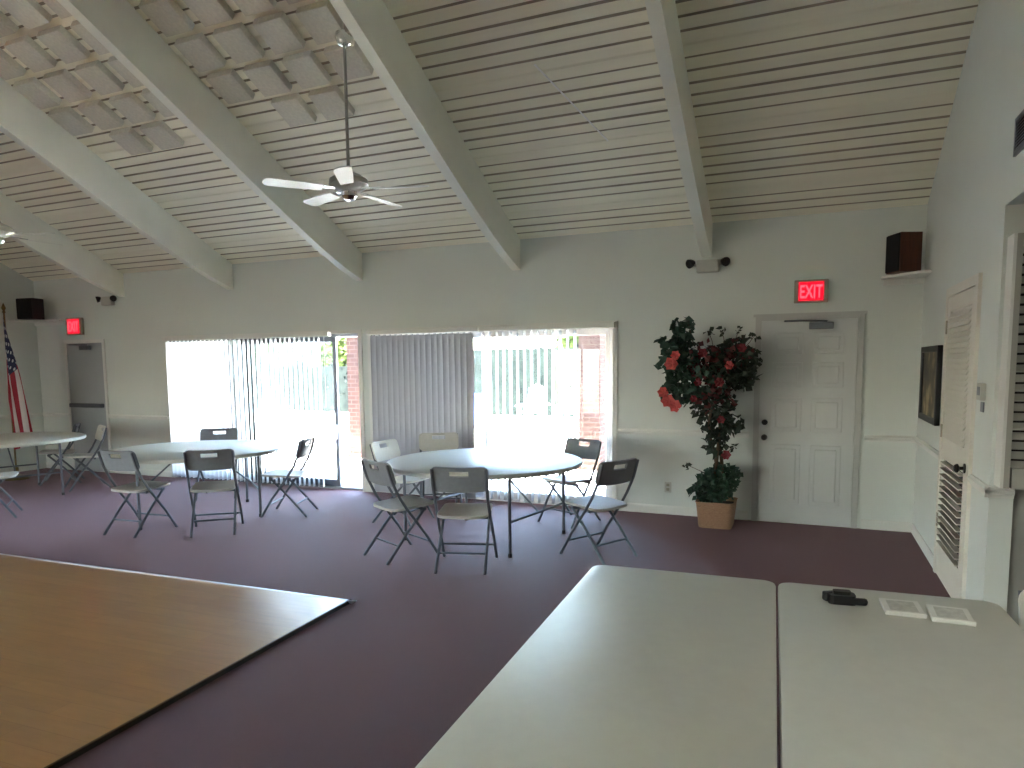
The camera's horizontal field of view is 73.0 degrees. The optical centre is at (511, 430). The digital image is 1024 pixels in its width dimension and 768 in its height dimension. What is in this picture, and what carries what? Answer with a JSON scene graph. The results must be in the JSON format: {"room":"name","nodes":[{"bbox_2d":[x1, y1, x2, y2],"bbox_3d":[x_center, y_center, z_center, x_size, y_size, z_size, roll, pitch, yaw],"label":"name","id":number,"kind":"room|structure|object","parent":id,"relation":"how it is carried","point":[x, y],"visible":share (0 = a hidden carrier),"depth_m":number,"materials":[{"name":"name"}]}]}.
{"room":"community hall","nodes":[
{"label":"community hall","id":0,"kind":"room"},
{"bbox_2d":[0,263,46,466],"bbox_3d":[-10.716,-2.080,4.369,0.150,6.781,14.872,2,6,23],"label":"wall","id":1,"kind":"structure","parent":0,"point":[22,336],"depth_m":11.02,"materials":[{"name":"paint"}]},
{"bbox_2d":[0,468,950,767],"bbox_3d":[-3.524,1.564,1.668,15.700,0.139,15.182,2,6,23],"label":"floor","id":2,"kind":"structure","parent":0,"point":[378,681],"depth_m":4.74,"materials":[{"name":"carpet"}]},
{"bbox_2d":[0,471,22,517],"bbox_3d":[-5.788,0.538,7.673,0.510,0.853,0.475,-4,6,-28],"label":"folding chair","id":3,"kind":"object","parent":2,"relation":"on","point":[4,475],"visible":1,"depth_m":7.74,"materials":[{"name":"plastic"}]},
{"bbox_2d":[1,303,32,480],"bbox_3d":[-7.250,-0.570,10.139,0.630,2.600,0.320,2,6,23],"label":"flag","id":4,"kind":"object","parent":2,"relation":"on","point":[20,419],"visible":0.79,"depth_m":10.07,"materials":[{"name":"fabric"}]},
{"bbox_2d":[0,432,85,494],"bbox_3d":[-6.577,0.468,8.994,1.830,0.740,1.830,5,7,43],"label":"round table","id":5,"kind":"object","parent":2,"relation":"on","point":[23,439],"visible":0.99,"depth_m":8.94,"materials":[{"name":"white plastic"}]},
{"bbox_2d":[38,422,84,485],"bbox_3d":[-6.491,0.325,9.966,0.510,0.853,0.475,-3,6,-25],"label":"folding chair","id":6,"kind":"object","parent":2,"relation":"on","point":[76,427],"visible":0.72,"depth_m":9.88,"materials":[{"name":"grey plastic"}]},
{"bbox_2d":[63,425,111,491],"bbox_3d":[-5.839,0.364,9.486,0.510,0.853,0.475,-5,7,-39],"label":"folding chair","id":7,"kind":"object","parent":2,"relation":"on","point":[100,435],"visible":0.99,"depth_m":9.43,"materials":[{"name":"plastic"}]},
{"bbox_2d":[97,450,177,537],"bbox_3d":[-3.743,0.590,6.923,0.475,0.853,0.510,1,6,20],"label":"folding chair","id":8,"kind":"object","parent":2,"relation":"on","point":[128,461],"visible":1,"depth_m":6.79,"materials":[{"name":"grey plastic"}]},
{"bbox_2d":[110,440,282,529],"bbox_3d":[-3.484,0.565,7.661,1.830,0.740,1.830,-4,6,-29],"label":"round table","id":9,"kind":"object","parent":2,"relation":"on","point":[169,453],"visible":0.72,"depth_m":7.54,"materials":[{"name":"white plastic"}]},
{"bbox_2d":[183,449,243,537],"bbox_3d":[-2.970,0.583,6.911,0.475,0.853,0.510,-2,6,-15],"label":"folding chair","id":10,"kind":"object","parent":2,"relation":"on","point":[193,461],"visible":1,"depth_m":6.74,"materials":[{"name":"grey plastic"}]},
{"bbox_2d":[196,428,239,499],"bbox_3d":[-3.730,0.411,8.774,0.475,0.853,0.510,-2,6,-12],"label":"folding chair","id":11,"kind":"object","parent":2,"relation":"on","point":[231,433],"visible":0.42,"depth_m":8.93,"materials":[{"name":"grey plastic"}]},
{"bbox_2d":[260,436,318,517],"bbox_3d":[-2.478,0.502,7.698,0.510,0.853,0.475,0,5,2],"label":"folding chair","id":12,"kind":"object","parent":2,"relation":"on","point":[303,450],"visible":1,"depth_m":7.59,"materials":[{"name":"grey plastic"}]},
{"bbox_2d":[360,458,436,564],"bbox_3d":[-0.967,0.655,5.952,0.510,0.853,0.475,-5,7,-40],"label":"folding chair","id":13,"kind":"object","parent":2,"relation":"on","point":[384,476],"visible":0.98,"depth_m":5.86,"materials":[{"name":"grey plastic"}]},
{"bbox_2d":[369,439,434,525],"bbox_3d":[-1.152,0.531,7.262,0.510,0.853,0.475,2,6,24],"label":"folding chair","id":14,"kind":"object","parent":2,"relation":"on","point":[392,450],"visible":0.79,"depth_m":7.26,"materials":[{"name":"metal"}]},
{"bbox_2d":[419,432,461,511],"bbox_3d":[-0.821,0.466,7.898,0.475,0.853,0.510,-1,6,-8],"label":"folding chair","id":15,"kind":"object","parent":2,"relation":"on","point":[426,443],"visible":0.5,"depth_m":8.06,"materials":[{"name":"plastic"}]},
{"bbox_2d":[430,467,497,574],"bbox_3d":[-0.385,0.681,5.618,0.475,0.853,0.510,0,6,6],"label":"folding chair","id":16,"kind":"object","parent":2,"relation":"on","point":[477,480],"visible":1,"depth_m":5.45,"materials":[{"name":"metal"}]},
{"bbox_2d":[387,448,582,557],"bbox_3d":[-0.252,0.639,6.549,1.830,0.740,1.830,3,7,32],"label":"round table","id":17,"kind":"object","parent":2,"relation":"on","point":[500,463],"visible":0.76,"depth_m":6.34,"materials":[{"name":"white plastic"}]},
{"bbox_2d":[538,437,601,528],"bbox_3d":[0.604,0.522,7.165,0.510,0.853,0.475,-6,8,-44],"label":"folding chair","id":18,"kind":"object","parent":2,"relation":"on","point":[592,452],"visible":0.94,"depth_m":7.19,"materials":[{"name":"grey plastic"}]},
{"bbox_2d":[415,565,776,767],"bbox_3d":[0.404,1.056,2.144,0.758,0.740,1.830,1,6,21],"label":"folding table","id":19,"kind":"object","parent":2,"relation":"on","point":[635,667],"visible":1,"depth_m":1.92,"materials":[{"name":"white plastic"}]},
{"bbox_2d":[559,458,638,564],"bbox_3d":[0.744,0.645,5.879,0.475,0.853,0.510,-5,7,-39],"label":"folding chair","id":20,"kind":"object","parent":2,"relation":"on","point":[606,475],"visible":1,"depth_m":5.78,"materials":[{"name":"grey plastic"}]},
{"bbox_2d":[653,316,763,529],"bbox_3d":[1.917,-0.090,6.858,1.070,2.088,0.478,2,6,23],"label":"artificial tree","id":21,"kind":"object","parent":2,"relation":"on","point":[714,489],"visible":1,"depth_m":6.76,"materials":[{"name":"green plant"}]},
{"bbox_2d":[695,497,737,529],"bbox_3d":[2.049,0.818,6.939,0.380,0.262,0.380,2,6,23],"label":"basket","id":22,"kind":"object","parent":2,"relation":"on","point":[715,513],"depth_m":6.79,"materials":[{"name":"beige wicker"}]},
{"bbox_2d":[778,583,1023,767],"bbox_3d":[1.121,1.074,1.875,0.758,0.740,1.830,1,6,21],"label":"folding table","id":23,"kind":"object","parent":2,"relation":"on","point":[860,686],"visible":1,"depth_m":1.90,"materials":[{"name":"white plastic"}]},
{"bbox_2d":[822,589,867,605],"bbox_3d":[1.229,0.613,2.560,0.149,0.046,0.065,1,6,15],"label":"camcorder","id":24,"kind":"object","parent":23,"relation":"on","point":[846,597],"visible":1,"depth_m":2.54,"materials":[{"name":"black plastic"}]},
{"bbox_2d":[879,598,926,618],"bbox_3d":[1.398,0.632,2.482,0.128,0.018,0.159,1,6,20],"label":"packet","id":25,"kind":"object","parent":23,"relation":"on","point":[906,608],"visible":1,"depth_m":2.46,"materials":[{"name":"white paper"}]},
{"bbox_2d":[926,604,975,626],"bbox_3d":[1.524,0.638,2.408,0.128,0.018,0.159,2,6,24],"label":"packet","id":26,"kind":"object","parent":23,"relation":"on","point":[943,614],"visible":1,"depth_m":2.38,"materials":[{"name":"white paper"}]},
{"bbox_2d":[33,204,927,527],"bbox_3d":[-1.930,-0.741,8.958,12.813,3.060,0.160,2,6,23],"label":"wall","id":27,"kind":"structure","parent":0,"point":[641,280],"depth_m":7.53,"materials":[{"name":"paint"}]},
{"bbox_2d":[9,320,65,325],"bbox_3d":[-7.473,-1.708,10.912,0.730,0.075,0.420,2,6,23],"label":"corner shelf","id":28,"kind":"object","parent":27,"relation":"attached to","point":[36,322],"visible":1,"depth_m":10.96,"materials":[{"name":"paint"}]},
{"bbox_2d":[16,298,44,319],"bbox_3d":[-7.505,-1.895,10.784,0.310,0.320,0.214,1,6,15],"label":"loudspeaker","id":29,"kind":"object","parent":28,"relation":"on","point":[27,308],"visible":1,"depth_m":10.70,"materials":[{"name":"black plastic"}]},
{"bbox_2d":[16,298,32,318],"bbox_3d":[-7.531,-1.885,10.688,0.294,0.304,0.014,1,6,15],"label":"grille","id":30,"kind":"object","parent":29,"relation":"attached to","point":[24,306],"depth_m":10.68,"materials":[{"name":"fabric"}]},
{"bbox_2d":[66,317,83,334],"bbox_3d":[-6.854,-1.637,10.853,0.350,0.265,0.058,2,6,23],"label":"exit sign","id":31,"kind":"object","parent":27,"relation":"attached to","point":[74,326],"visible":1,"depth_m":10.81,"materials":[{"name":"red plastic"}]},
{"bbox_2d":[63,339,112,472],"bbox_3d":[-6.718,-0.383,10.855,0.920,2.080,0.178,2,6,23],"label":"door","id":32,"kind":"structure","parent":27,"relation":"in","point":[85,360],"depth_m":10.91,"materials":[{"name":"paint"}]},
{"bbox_2d":[108,414,168,419],"bbox_3d":[-5.678,-0.207,10.514,1.270,0.064,0.026,2,6,23],"label":"trim","id":33,"kind":"structure","parent":27,"relation":"attached to","point":[114,416],"depth_m":10.49,"materials":[{"name":"paint"}]},
{"bbox_2d":[164,329,366,491],"bbox_3d":[-3.493,-0.297,9.574,3.460,2.090,0.019,2,6,23],"label":"trim","id":34,"kind":"structure","parent":27,"relation":"attached to","point":[359,331],"depth_m":8.93,"materials":[{"name":"paint"}]},
{"bbox_2d":[169,333,362,490],"bbox_3d":[-3.461,-0.282,9.651,3.360,2.045,0.153,2,6,23],"label":"sliding door","id":35,"kind":"structure","parent":27,"relation":"in","point":[329,483],"depth_m":9.60,"materials":[{"name":"grey metal"}]},
{"bbox_2d":[162,332,330,486],"bbox_3d":[-3.714,-0.305,9.617,2.960,2.042,0.093,2,6,23],"label":"vertical blind","id":36,"kind":"object","parent":35,"relation":"attached to","point":[196,388],"visible":0.89,"depth_m":9.69,"materials":[{"name":"plastic"}]},
{"bbox_2d":[367,321,617,498],"bbox_3d":[-0.332,-0.200,8.233,3.230,2.090,0.019,2,6,23],"label":"trim","id":37,"kind":"structure","parent":27,"relation":"attached to","point":[615,330],"depth_m":7.65,"materials":[{"name":"paint"}]},
{"bbox_2d":[375,328,612,505],"bbox_3d":[-0.300,-0.185,8.310,3.130,2.045,0.153,2,6,23],"label":"window","id":38,"kind":"structure","parent":27,"relation":"in","point":[587,331],"depth_m":7.95,"materials":[{"name":"metal"}]},
{"bbox_2d":[366,327,479,497],"bbox_3d":[-1.092,-0.225,8.508,1.575,2.042,0.084,2,6,23],"label":"vertical blind","id":39,"kind":"object","parent":38,"relation":"attached to","point":[422,383],"visible":0.8,"depth_m":8.48,"materials":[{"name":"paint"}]},
{"bbox_2d":[479,322,614,503],"bbox_3d":[0.376,-0.180,7.881,1.610,2.042,0.093,2,6,23],"label":"vertical blind","id":40,"kind":"object","parent":38,"relation":"attached to","point":[608,325],"visible":0.9,"depth_m":7.95,"materials":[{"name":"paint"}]},
{"bbox_2d":[618,503,747,519],"bbox_3d":[1.804,0.859,7.429,1.370,0.092,0.016,2,6,23],"label":"baseboard","id":41,"kind":"structure","parent":27,"relation":"attached to","point":[632,507],"depth_m":7.48,"materials":[{"name":"paint"}]},
{"bbox_2d":[618,428,748,437],"bbox_3d":[1.794,0.022,7.344,1.370,0.064,0.026,2,6,23],"label":"trim","id":42,"kind":"structure","parent":27,"relation":"attached to","point":[668,432],"depth_m":7.38,"materials":[{"name":"paint"}]},
{"bbox_2d":[686,257,729,273],"bbox_3d":[1.989,-1.681,7.040,0.440,0.140,0.114,2,6,23],"label":"emergency light","id":43,"kind":"object","parent":27,"relation":"attached to","point":[708,265],"visible":1,"depth_m":7.03,"materials":[{"name":"plastic"}]},
{"bbox_2d":[751,311,867,528],"bbox_3d":[2.878,-0.098,6.784,1.019,2.100,0.178,2,6,23],"label":"door","id":44,"kind":"structure","parent":27,"relation":"in","point":[806,400],"depth_m":6.84,"materials":[{"name":"paint"}]},
{"bbox_2d":[794,279,828,303],"bbox_3d":[2.900,-1.353,6.714,0.305,0.220,0.058,2,6,23],"label":"exit sign","id":45,"kind":"object","parent":27,"relation":"attached to","point":[815,290],"visible":1,"depth_m":6.69,"materials":[{"name":"red plastic"}]},
{"bbox_2d":[861,519,911,531],"bbox_3d":[3.605,0.914,6.666,0.443,0.092,0.016,2,6,23],"label":"baseboard","id":46,"kind":"structure","parent":27,"relation":"attached to","point":[865,524],"depth_m":6.66,"materials":[{"name":"paint"}]},
{"bbox_2d":[864,435,915,442],"bbox_3d":[3.595,0.078,6.581,0.443,0.064,0.026,2,6,23],"label":"trim","id":47,"kind":"structure","parent":27,"relation":"attached to","point":[867,438],"depth_m":6.58,"materials":[{"name":"paint"}]},
{"bbox_2d":[881,270,931,285],"bbox_3d":[3.543,-1.375,6.239,0.353,0.075,0.420,2,6,23],"label":"corner shelf","id":48,"kind":"object","parent":27,"relation":"attached to","point":[915,277],"visible":1,"depth_m":6.35,"materials":[{"name":"paint"}]},
{"bbox_2d":[885,231,922,274],"bbox_3d":[3.476,-1.576,6.151,0.204,0.340,0.220,-1,5,-1],"label":"loudspeaker","id":49,"kind":"object","parent":48,"relation":"on","point":[903,249],"visible":0.97,"depth_m":6.05,"materials":[{"name":"brown wood"}]},
{"bbox_2d":[885,233,900,272],"bbox_3d":[3.381,-1.575,6.149,0.014,0.324,0.204,-1,5,-1],"label":"grille","id":50,"kind":"object","parent":49,"relation":"attached to","point":[893,242],"depth_m":6.13,"materials":[{"name":"fabric"}]},
{"bbox_2d":[0,0,978,280],"bbox_3d":[-3.560,-3.196,1.200,15.670,4.278,16.672,2,6,23],"label":"ceiling","id":51,"kind":"structure","parent":0,"point":[801,107],"depth_m":6.10,"materials":[{"name":"paint"}]},
{"bbox_2d":[0,11,18,37],"bbox_3d":[-4.542,-3.586,6.030,0.300,0.190,0.292,2,6,23],"label":"acoustic panel","id":52,"kind":"object","parent":51,"relation":"attached to","point":[7,26],"visible":1,"depth_m":6.05,"materials":[{"name":"plastic"}]},
{"bbox_2d":[0,48,26,80],"bbox_3d":[-4.821,-3.466,6.523,0.300,0.190,0.292,2,6,23],"label":"acoustic panel","id":53,"kind":"object","parent":51,"relation":"attached to","point":[10,68],"visible":1,"depth_m":6.53,"materials":[{"name":"plastic"}]},
{"bbox_2d":[0,0,52,28],"bbox_3d":[-4.128,-3.574,5.855,0.300,0.190,0.292,2,6,23],"label":"acoustic panel","id":54,"kind":"object","parent":51,"relation":"attached to","point":[29,13],"visible":1,"depth_m":5.85,"materials":[{"name":"plastic"}]},
{"bbox_2d":[4,35,56,72],"bbox_3d":[-4.411,-3.453,6.350,0.300,0.190,0.292,2,6,23],"label":"acoustic panel","id":55,"kind":"object","parent":51,"relation":"attached to","point":[25,49],"visible":1,"depth_m":6.31,"materials":[{"name":"plastic"}]},
{"bbox_2d":[12,77,61,109],"bbox_3d":[-4.689,-3.332,6.843,0.300,0.190,0.292,2,6,23],"label":"acoustic panel","id":56,"kind":"object","parent":51,"relation":"attached to","point":[32,89],"visible":1,"depth_m":6.80,"materials":[{"name":"plastic"}]},
{"bbox_2d":[0,192,124,296],"bbox_3d":[-8.794,-3.283,3.433,0.100,4.186,14.882,2,6,23],"label":"ceiling beam","id":57,"kind":"structure","parent":51,"relation":"attached to","point":[72,257],"depth_m":9.48,"materials":[{"name":"paint"}]},
{"bbox_2d":[36,25,90,63],"bbox_3d":[-3.997,-3.440,6.174,0.300,0.190,0.292,2,6,23],"label":"acoustic panel","id":58,"kind":"object","parent":51,"relation":"attached to","point":[62,43],"visible":1,"depth_m":6.13,"materials":[{"name":"plastic"}]},
{"bbox_2d":[42,69,91,102],"bbox_3d":[-4.280,-3.320,6.669,0.300,0.190,0.292,2,6,23],"label":"acoustic panel","id":59,"kind":"object","parent":51,"relation":"attached to","point":[62,81],"visible":1,"depth_m":6.62,"materials":[{"name":"plastic"}]},
{"bbox_2d":[48,106,94,135],"bbox_3d":[-4.558,-3.199,7.162,0.300,0.190,0.292,2,6,23],"label":"acoustic panel","id":60,"kind":"object","parent":51,"relation":"attached to","point":[67,117],"visible":1,"depth_m":7.12,"materials":[{"name":"plastic"}]},
{"bbox_2d":[70,20,109,54],"bbox_3d":[-3.587,-3.428,6.000,0.300,0.190,0.292,2,6,23],"label":"acoustic panel","id":61,"kind":"object","parent":51,"relation":"attached to","point":[76,26],"visible":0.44,"depth_m":6.00,"materials":[{"name":"plastic"}]},
{"bbox_2d":[74,60,124,95],"bbox_3d":[-3.866,-3.307,6.493,0.300,0.190,0.292,2,6,23],"label":"acoustic panel","id":62,"kind":"object","parent":51,"relation":"attached to","point":[99,77],"visible":1,"depth_m":6.45,"materials":[{"name":"plastic"}]},
{"bbox_2d":[77,99,123,129],"bbox_3d":[-4.148,-3.186,6.988,0.300,0.190,0.292,2,6,23],"label":"acoustic panel","id":63,"kind":"object","parent":51,"relation":"attached to","point":[97,111],"visible":1,"depth_m":6.94,"materials":[{"name":"plastic"}]},
{"bbox_2d":[0,78,232,289],"bbox_3d":[-6.824,-3.223,2.597,0.100,4.186,14.882,2,6,23],"label":"ceiling beam","id":64,"kind":"structure","parent":51,"relation":"attached to","point":[23,122],"depth_m":7.77,"materials":[{"name":"paint"}]},
{"bbox_2d":[0,221,62,245],"bbox_3d":[-5.178,-2.527,6.972,1.208,1.280,1.179,2,6,23],"label":"ceiling fan","id":65,"kind":"object","parent":64,"relation":"hanging from","point":[6,231],"visible":0.91,"depth_m":6.97,"materials":[{"name":"silver metal"}]},
{"bbox_2d":[107,56,143,87],"bbox_3d":[-3.456,-3.294,6.320,0.300,0.190,0.292,2,6,23],"label":"acoustic panel","id":66,"kind":"object","parent":51,"relation":"attached to","point":[112,61],"visible":0.44,"depth_m":6.32,"materials":[{"name":"plastic"}]},
{"bbox_2d":[109,127,152,154],"bbox_3d":[-4.017,-3.053,7.307,0.300,0.190,0.292,2,6,23],"label":"acoustic panel","id":67,"kind":"object","parent":51,"relation":"attached to","point":[127,138],"visible":1,"depth_m":7.26,"materials":[{"name":"plastic"}]},
{"bbox_2d":[108,92,155,123],"bbox_3d":[-3.734,-3.174,6.812,0.300,0.190,0.292,2,6,23],"label":"acoustic panel","id":68,"kind":"object","parent":51,"relation":"attached to","point":[129,105],"visible":1,"depth_m":6.77,"materials":[{"name":"plastic"}]},
{"bbox_2d":[141,88,174,116],"bbox_3d":[-3.325,-3.161,6.639,0.300,0.190,0.292,2,6,23],"label":"acoustic panel","id":69,"kind":"object","parent":51,"relation":"attached to","point":[149,96],"visible":0.45,"depth_m":6.64,"materials":[{"name":"plastic"}]},
{"bbox_2d":[139,121,184,149],"bbox_3d":[-3.603,-3.041,7.132,0.300,0.190,0.292,2,6,23],"label":"acoustic panel","id":70,"kind":"object","parent":51,"relation":"attached to","point":[159,133],"visible":1,"depth_m":7.08,"materials":[{"name":"plastic"}]},
{"bbox_2d":[138,0,194,36],"bbox_3d":[-2.828,-3.404,5.678,0.300,0.190,0.292,2,6,23],"label":"acoustic panel","id":71,"kind":"object","parent":51,"relation":"attached to","point":[167,15],"visible":1,"depth_m":5.65,"materials":[{"name":"plastic"}]},
{"bbox_2d":[174,33,226,72],"bbox_3d":[-2.697,-3.271,5.998,0.300,0.190,0.292,2,6,23],"label":"acoustic panel","id":72,"kind":"object","parent":51,"relation":"attached to","point":[197,49],"visible":1,"depth_m":5.96,"materials":[{"name":"plastic"}]},
{"bbox_2d":[182,0,234,26],"bbox_3d":[-2.428,-3.392,5.509,0.300,0.190,0.292,2,6,23],"label":"acoustic panel","id":73,"kind":"object","parent":51,"relation":"attached to","point":[209,12],"visible":1,"depth_m":5.52,"materials":[{"name":"plastic"}]},
{"bbox_2d":[57,0,362,280],"bbox_3d":[-4.855,-3.163,1.762,0.100,4.186,14.882,2,6,23],"label":"ceiling beam","id":74,"kind":"structure","parent":51,"relation":"attached to","point":[115,24],"depth_m":6.41,"materials":[{"name":"paint"}]},
{"bbox_2d":[206,68,254,103],"bbox_3d":[-2.566,-3.138,6.317,0.300,0.190,0.292,2,6,23],"label":"acoustic panel","id":75,"kind":"object","parent":51,"relation":"attached to","point":[230,86],"visible":1,"depth_m":6.27,"materials":[{"name":"plastic"}]},
{"bbox_2d":[212,22,264,63],"bbox_3d":[-2.296,-3.259,5.828,0.300,0.190,0.292,2,6,23],"label":"acoustic panel","id":76,"kind":"object","parent":51,"relation":"attached to","point":[236,39],"visible":1,"depth_m":5.79,"materials":[{"name":"plastic"}]},
{"bbox_2d":[233,0,276,15],"bbox_3d":[-2.032,-3.380,5.341,0.300,0.190,0.292,2,6,23],"label":"acoustic panel","id":77,"kind":"object","parent":51,"relation":"attached to","point":[248,7],"visible":1,"depth_m":5.40,"materials":[{"name":"plastic"}]},
{"bbox_2d":[243,60,292,96],"bbox_3d":[-2.165,-3.126,6.147,0.300,0.190,0.292,2,6,23],"label":"acoustic panel","id":78,"kind":"object","parent":51,"relation":"attached to","point":[266,76],"visible":1,"depth_m":6.10,"materials":[{"name":"plastic"}]},
{"bbox_2d":[252,11,305,54],"bbox_3d":[-1.901,-3.247,5.660,0.300,0.190,0.292,2,6,23],"label":"acoustic panel","id":79,"kind":"object","parent":51,"relation":"attached to","point":[277,30],"visible":1,"depth_m":5.62,"materials":[{"name":"plastic"}]},
{"bbox_2d":[271,93,316,126],"bbox_3d":[-2.034,-2.992,6.466,0.300,0.190,0.292,2,6,23],"label":"acoustic panel","id":80,"kind":"object","parent":51,"relation":"attached to","point":[293,109],"visible":1,"depth_m":6.42,"materials":[{"name":"plastic"}]},
{"bbox_2d":[282,50,331,88],"bbox_3d":[-1.770,-3.114,5.979,0.300,0.190,0.292,2,6,23],"label":"acoustic panel","id":81,"kind":"object","parent":51,"relation":"attached to","point":[305,67],"visible":1,"depth_m":5.94,"materials":[{"name":"plastic"}]},
{"bbox_2d":[295,0,343,44],"bbox_3d":[-1.500,-3.235,5.490,0.300,0.190,0.292,2,6,23],"label":"acoustic panel","id":82,"kind":"object","parent":51,"relation":"attached to","point":[320,19],"visible":0.78,"depth_m":5.43,"materials":[{"name":"plastic"}]},
{"bbox_2d":[308,85,354,119],"bbox_3d":[-1.638,-2.980,6.298,0.300,0.190,0.292,2,6,23],"label":"acoustic panel","id":83,"kind":"object","parent":51,"relation":"attached to","point":[330,101],"visible":0.97,"depth_m":6.25,"materials":[{"name":"plastic"}]},
{"bbox_2d":[323,40,373,80],"bbox_3d":[-1.369,-3.101,5.809,0.300,0.190,0.292,2,6,23],"label":"acoustic panel","id":84,"kind":"object","parent":51,"relation":"attached to","point":[358,66],"visible":0.83,"depth_m":5.77,"materials":[{"name":"plastic"}]},
{"bbox_2d":[329,0,519,270],"bbox_3d":[-2.877,-3.102,0.923,0.100,4.186,14.882,2,6,23],"label":"ceiling beam","id":85,"kind":"structure","parent":51,"relation":"attached to","point":[370,23],"depth_m":5.91,"materials":[{"name":"paint"}]},
{"bbox_2d":[262,23,428,206],"bbox_3d":[-1.230,-2.406,5.297,1.208,1.280,1.179,2,6,23],"label":"ceiling fan","id":86,"kind":"object","parent":85,"relation":"hanging from","point":[347,183],"visible":0.94,"depth_m":5.22,"materials":[{"name":"silver metal"}]},
{"bbox_2d":[644,0,712,257],"bbox_3d":[-0.930,-3.042,0.097,0.100,4.186,14.882,2,6,23],"label":"ceiling beam","id":87,"kind":"structure","parent":51,"relation":"attached to","point":[662,14],"depth_m":5.34,"materials":[{"name":"paint"}]},
{"bbox_2d":[913,0,1023,611],"bbox_3d":[0.921,-1.724,-0.567,0.115,6.781,14.872,2,6,23],"label":"wall","id":88,"kind":"structure","parent":0,"point":[976,201],"depth_m":4.20,"materials":[{"name":"paint"}]},
{"bbox_2d":[911,523,933,567],"bbox_3d":[3.548,0.980,5.985,0.016,0.092,1.316,2,6,23],"label":"baseboard","id":89,"kind":"structure","parent":88,"relation":"attached to","point":[919,539],"depth_m":5.93,"materials":[{"name":"paint"}]},
{"bbox_2d":[918,345,942,425],"bbox_3d":[3.486,-0.390,5.777,0.038,0.630,0.860,2,6,23],"label":"framed picture","id":90,"kind":"object","parent":88,"relation":"attached to","point":[931,356],"visible":1,"depth_m":5.71,"materials":[{"name":"black plastic"}]},
{"bbox_2d":[922,352,936,417],"bbox_3d":[3.494,-0.389,5.774,0.016,0.538,0.768,2,6,23],"label":"print","id":91,"kind":"object","parent":90,"relation":"attached to","point":[929,359],"depth_m":5.83},
{"bbox_2d":[933,273,982,598],"bbox_3d":[3.040,0.062,4.807,0.080,2.155,1.060,2,6,23],"label":"door","id":92,"kind":"structure","parent":88,"relation":"in","point":[963,299],"depth_m":4.66,"materials":[{"name":"paint"}]},
{"bbox_2d":[1013,109,1023,156],"bbox_3d":[2.472,-1.485,3.272,0.015,0.190,0.690,2,6,23],"label":"air vent","id":93,"kind":"object","parent":88,"relation":"in","point":[1018,146],"visible":1,"depth_m":3.52,"materials":[{"name":"grey metal"}]},
{"bbox_2d":[1007,489,1023,624],"bbox_3d":[3.803,-0.051,3.481,2.122,2.620,0.120,2,6,23],"label":"wall","id":94,"kind":"structure","parent":0,"point":[1016,566],"depth_m":3.90,"materials":[{"name":"paint"}]},
{"bbox_2d":[984,486,1014,498],"bbox_3d":[2.731,0.346,3.880,0.139,0.064,0.026,2,6,23],"label":"trim","id":95,"kind":"structure","parent":94,"relation":"attached to","point":[996,492],"depth_m":3.87,"materials":[{"name":"paint"}]},
{"bbox_2d":[994,233,1023,488],"bbox_3d":[2.964,-0.360,3.648,0.623,1.360,0.134,2,6,23],"label":"shutter","id":96,"kind":"object","parent":94,"relation":"attached to","point":[1009,455],"visible":1,"depth_m":3.73,"materials":[{"name":"paint"}]},
{"label":"outside","id":97,"kind":"structure","parent":0,"visible":0},
{"bbox_2d":[262,410,605,495],"bbox_3d":[1.392,-2.255,41.549,110.000,0.170,62.404,2,6,23],"label":"patio","id":98,"kind":"structure","parent":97,"point":[351,467],"depth_m":14.81,"materials":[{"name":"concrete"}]},
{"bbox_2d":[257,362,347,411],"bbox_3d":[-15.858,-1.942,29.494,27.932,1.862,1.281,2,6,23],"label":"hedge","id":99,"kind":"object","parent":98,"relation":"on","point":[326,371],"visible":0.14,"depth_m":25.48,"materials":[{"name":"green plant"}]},
{"bbox_2d":[265,337,345,366],"bbox_3d":[-12.335,-4.342,39.780,19.000,4.600,7.200,2,6,23],"label":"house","id":100,"kind":"structure","parent":98,"relation":"on","point":[316,343],"depth_m":35.88,"materials":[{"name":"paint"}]},
{"bbox_2d":[317,337,346,365],"bbox_3d":[-6.197,-2.764,28.653,3.752,3.486,3.394,-1,6,-7],"label":"tree","id":101,"kind":"object","parent":98,"relation":"on","point":[341,346],"visible":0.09,"depth_m":27.76,"materials":[{"name":"green plant"}]},
{"bbox_2d":[346,337,360,457],"bbox_3d":[-2.736,-0.892,12.546,0.400,2.750,0.400,2,6,23],"label":"brick pillar","id":102,"kind":"structure","parent":98,"relation":"on","point":[351,342],"depth_m":12.43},
{"bbox_2d":[474,393,481,427],"bbox_3d":[-1.061,-0.554,18.417,0.620,0.920,0.620,2,6,23],"label":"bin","id":103,"kind":"object","parent":98,"relation":"on","point":[478,397],"visible":0.34,"depth_m":18.23,"materials":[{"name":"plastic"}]},
{"bbox_2d":[474,343,578,416],"bbox_3d":[4.069,-1.590,21.047,15.224,2.377,1.294,2,6,23],"label":"hedge","id":104,"kind":"object","parent":98,"relation":"on","point":[477,353],"visible":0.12,"depth_m":22.18,"materials":[{"name":"green plant"}]},
{"bbox_2d":[516,384,550,425],"bbox_3d":[0.602,-0.713,18.931,0.820,1.105,0.874,1,6,15],"label":"garden chair","id":105,"kind":"object","parent":98,"relation":"on","point":[535,392],"visible":0.68,"depth_m":19.17,"materials":[{"name":"white plastic"}]},
{"bbox_2d":[555,384,578,427],"bbox_3d":[1.614,-0.682,18.503,0.820,1.105,0.874,2,6,29],"label":"garden chair","id":106,"kind":"object","parent":98,"relation":"on","point":[571,398],"visible":0.48,"depth_m":18.73,"materials":[{"name":"white plastic"}]},
{"bbox_2d":[576,335,605,470],"bbox_3d":[1.258,-0.769,10.852,0.400,2.750,0.400,2,6,23],"label":"brick pillar","id":107,"kind":"structure","parent":98,"relation":"on","point":[592,348],"depth_m":10.72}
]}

